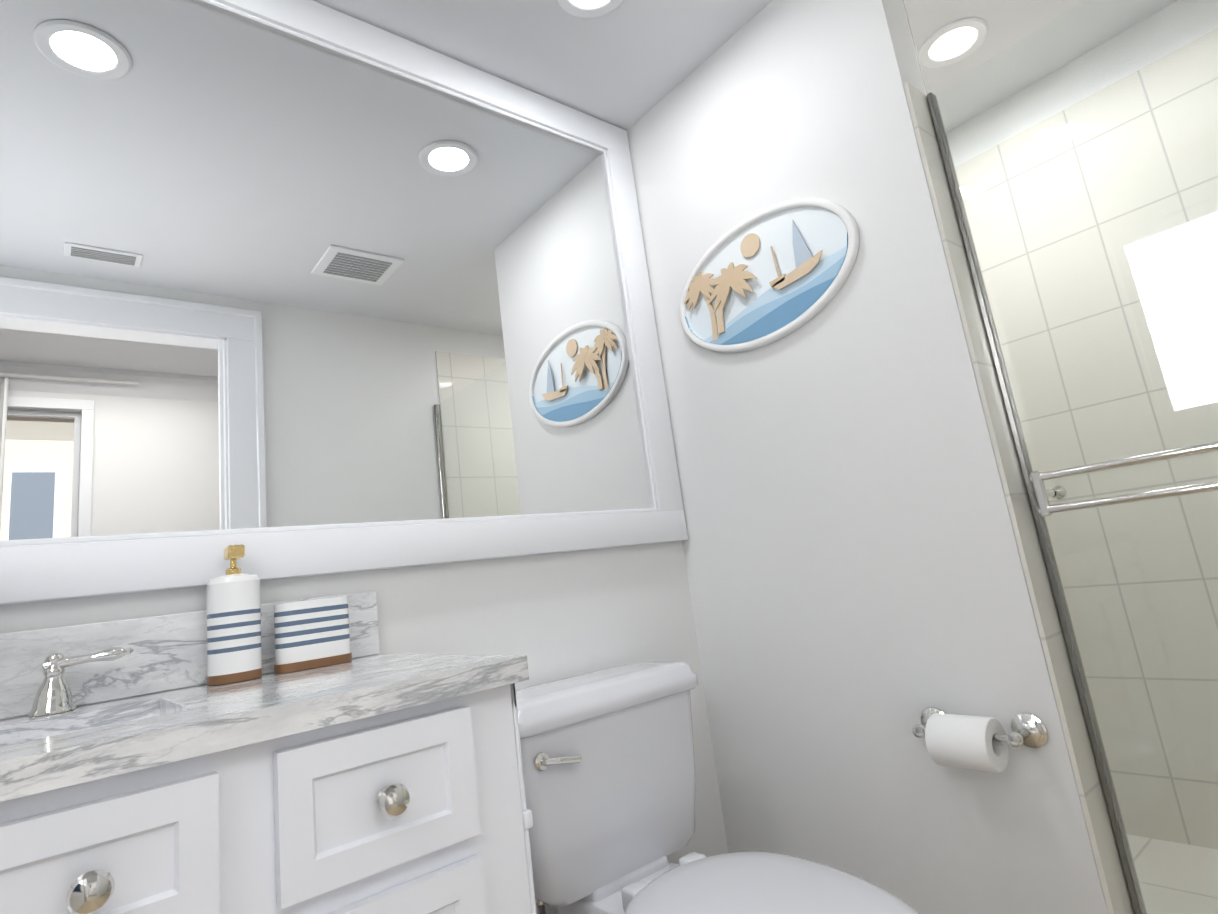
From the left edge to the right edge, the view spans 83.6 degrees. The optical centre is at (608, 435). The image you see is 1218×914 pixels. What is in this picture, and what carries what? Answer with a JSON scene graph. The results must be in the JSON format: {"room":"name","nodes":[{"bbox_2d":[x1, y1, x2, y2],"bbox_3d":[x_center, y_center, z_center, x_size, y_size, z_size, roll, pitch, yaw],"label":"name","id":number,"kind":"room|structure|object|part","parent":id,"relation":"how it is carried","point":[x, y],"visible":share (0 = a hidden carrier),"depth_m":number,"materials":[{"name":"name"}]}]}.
{"room":"bathroom","nodes":[
{"label":"bathroom","id":0,"kind":"room"},
{"bbox_2d":[0,541,727,913],"bbox_3d":[-0.197,0.189,1.726,3.223,2.400,0.120,2,-15,-39],"label":"wall","id":1,"kind":"structure","parent":0,"point":[560,615],"depth_m":1.59,"materials":[{"name":"paint"}]},
{"bbox_2d":[0,0,687,604],"bbox_3d":[-0.584,-0.367,1.476,1.850,1.308,0.032,2,-15,-39],"label":"mirror","id":2,"kind":"object","parent":1,"relation":"attached to","point":[294,288],"visible":1,"depth_m":1.41,"materials":[{"name":"white mirror"}]},
{"bbox_2d":[313,0,1176,132],"bbox_3d":[0.179,-1.229,1.335,3.223,0.100,1.844,2,-15,-39],"label":"ceiling","id":3,"kind":"structure","parent":0,"point":[626,65],"depth_m":1.88,"materials":[{"name":"paint"}]},
{"bbox_2d":[555,0,622,17],"bbox_3d":[-0.043,-1.080,1.641,0.188,0.008,0.188,2,-15,-39],"label":"recessed light","id":4,"kind":"object","parent":3,"relation":"in","point":[587,8],"visible":1,"depth_m":1.70,"materials":[{"name":"white"}]},
{"bbox_2d":[918,17,988,67],"bbox_3d":[1.006,-1.143,1.993,0.188,0.008,0.188,2,-15,-39],"label":"recessed light","id":5,"kind":"object","parent":3,"relation":"in","point":[955,41],"visible":0.96,"depth_m":1.99,"materials":[{"name":"white"}]},
{"bbox_2d":[627,0,1108,913],"bbox_3d":[0.510,0.088,1.684,0.120,2.400,0.868,2,-15,-39],"label":"wall","id":6,"kind":"structure","parent":0,"point":[861,602],"depth_m":1.55,"materials":[{"name":"paint"}]},
{"bbox_2d":[680,198,858,352],"bbox_3d":[0.382,-0.401,1.751,0.022,0.344,0.566,2,-15,-39],"label":"wall art","id":7,"kind":"object","parent":6,"relation":"attached to","point":[768,275],"visible":1,"depth_m":1.73,"materials":[{"name":"white"}]},
{"bbox_2d":[903,0,927,93],"bbox_3d":[0.566,0.108,1.717,0.008,2.160,0.858,2,-15,-39],"label":"wall tile","id":8,"kind":"structure","parent":6,"relation":"attached to","point":[915,47],"depth_m":1.59,"materials":[{"name":"white tile"}]},
{"bbox_2d":[912,707,1047,772],"bbox_3d":[0.673,0.570,1.274,0.114,0.092,0.235,2,-15,-39],"label":"toilet paper holder","id":9,"kind":"object","parent":6,"relation":"attached to","point":[981,743],"visible":1,"depth_m":1.24,"materials":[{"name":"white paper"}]},
{"bbox_2d":[904,82,1133,913],"bbox_3d":[0.802,0.120,1.331,0.114,1.820,0.008,2,-15,-39],"label":"tile","id":10,"kind":"structure","parent":6,"relation":"attached to","point":[1101,834],"depth_m":1.30,"materials":[{"name":"white tile"}]},
{"bbox_2d":[946,0,1217,166],"bbox_3d":[1.616,0.005,1.976,0.112,2.400,1.844,2,-15,-39],"label":"wall","id":11,"kind":"structure","parent":0,"point":[1122,65],"depth_m":2.11,"materials":[{"name":"paint"}]},
{"bbox_2d":[955,28,1217,849],"bbox_3d":[1.538,0.035,1.975,0.008,2.160,1.714,2,-15,-39],"label":"wall tile","id":12,"kind":"structure","parent":11,"relation":"attached to","point":[1051,434],"depth_m":1.99,"materials":[{"name":"white tile"}]},
{"bbox_2d":[1126,834,1217,913],"bbox_3d":[1.325,1.149,1.452,0.913,0.160,1.724,2,-15,-39],"label":"floor","id":13,"kind":"structure","parent":0,"point":[1169,874],"depth_m":1.71,"materials":[{"name":"tile"}]},
{"bbox_3d":[0.131,1.149,0.460,2.190,0.060,1.964,2,-15,-39],"label":"floor","id":14,"kind":"structure","parent":0,"visible":0},
{"bbox_2d":[0,591,536,913],"bbox_3d":[-0.607,0.695,0.746,0.973,1.124,0.588,2,-15,-39],"label":"bathroom vanity","id":15,"kind":"object","parent":14,"relation":"on","point":[145,768],"visible":1,"depth_m":0.77,"materials":[{"name":"wood"}]},
{"bbox_2d":[0,591,134,757],"bbox_3d":[-0.867,0.287,0.901,0.401,0.204,0.163,2,-15,-39],"label":"faucet","id":16,"kind":"object","parent":15,"relation":"on","point":[53,704],"depth_m":0.98,"materials":[{"name":"silver metal"}]},
{"bbox_2d":[207,544,261,685],"bbox_3d":[-0.635,0.300,1.155,0.080,0.222,0.080,2,-15,-39],"label":"soap dispenser","id":17,"kind":"object","parent":15,"relation":"on","point":[234,651],"visible":1,"depth_m":1.12,"materials":[{"name":"white ceramic"}]},
{"bbox_2d":[274,596,351,672],"bbox_3d":[-0.534,0.357,1.229,0.128,0.116,0.064,2,-15,-39],"label":"toothbrush holder","id":18,"kind":"object","parent":15,"relation":"on","point":[309,634],"visible":1,"depth_m":1.20,"materials":[{"name":"white ceramic"}]},
{"bbox_2d":[515,661,919,913],"bbox_3d":[0.182,0.855,1.202,0.500,0.798,0.813,2,-15,-39],"label":"toilet","id":19,"kind":"object","parent":14,"relation":"on","point":[608,760],"visible":0.88,"depth_m":1.32,"materials":[{"name":"white ceramic"}]},
{"bbox_3d":[-0.097,0.615,1.295,0.092,0.035,0.026,2,-15,-39],"label":"flush lever","id":20,"kind":"part","parent":19,"relation":"part of","materials":[{"name":"silver metal"}]},
{"bbox_3d":[-0.023,0.761,1.458,0.472,0.336,0.196,2,-15,-39],"label":"tank","id":21,"kind":"part","parent":19,"relation":"part of","materials":[{"name":"white ceramic"}]},
{"bbox_3d":[-0.047,0.567,1.497,0.500,0.061,0.220,2,-15,-39],"label":"tank lid","id":22,"kind":"part","parent":19,"relation":"part of","materials":[{"name":"white ceramic"}]},
{"bbox_3d":[0.263,0.785,1.107,0.386,0.052,0.536,2,-15,-39],"label":"lid","id":23,"kind":"part","parent":19,"relation":"part of","materials":[{"name":"white ceramic"}]},
{"bbox_3d":[1.188,0.976,0.812,0.120,0.150,0.856,2,-15,-39],"label":"curb","id":24,"kind":"object","parent":14,"relation":"on","visible":0},
{"bbox_2d":[926,92,1146,913],"bbox_3d":[1.097,0.019,1.034,0.026,1.817,0.844,2,-15,-39],"label":"shower door frame","id":25,"kind":"structure","parent":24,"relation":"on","point":[1126,858],"depth_m":1.32,"materials":[{"name":"silver metal"}]},
{"bbox_2d":[934,0,1217,913],"bbox_3d":[1.089,0.019,1.043,0.008,1.803,0.810,2,-15,-39],"label":"shower door","id":26,"kind":"structure","parent":25,"relation":"attached to","point":[1116,380],"depth_m":1.24,"materials":[{"name":"clear glass"}]},
{"bbox_2d":[1030,441,1217,516],"bbox_3d":[1.067,0.029,1.056,0.102,0.086,0.723,2,-15,-39],"label":"door towel bar","id":27,"kind":"object","parent":26,"relation":"attached to","point":[1043,494],"visible":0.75,"depth_m":1.20,"materials":[{"name":"silver metal"}]}
]}

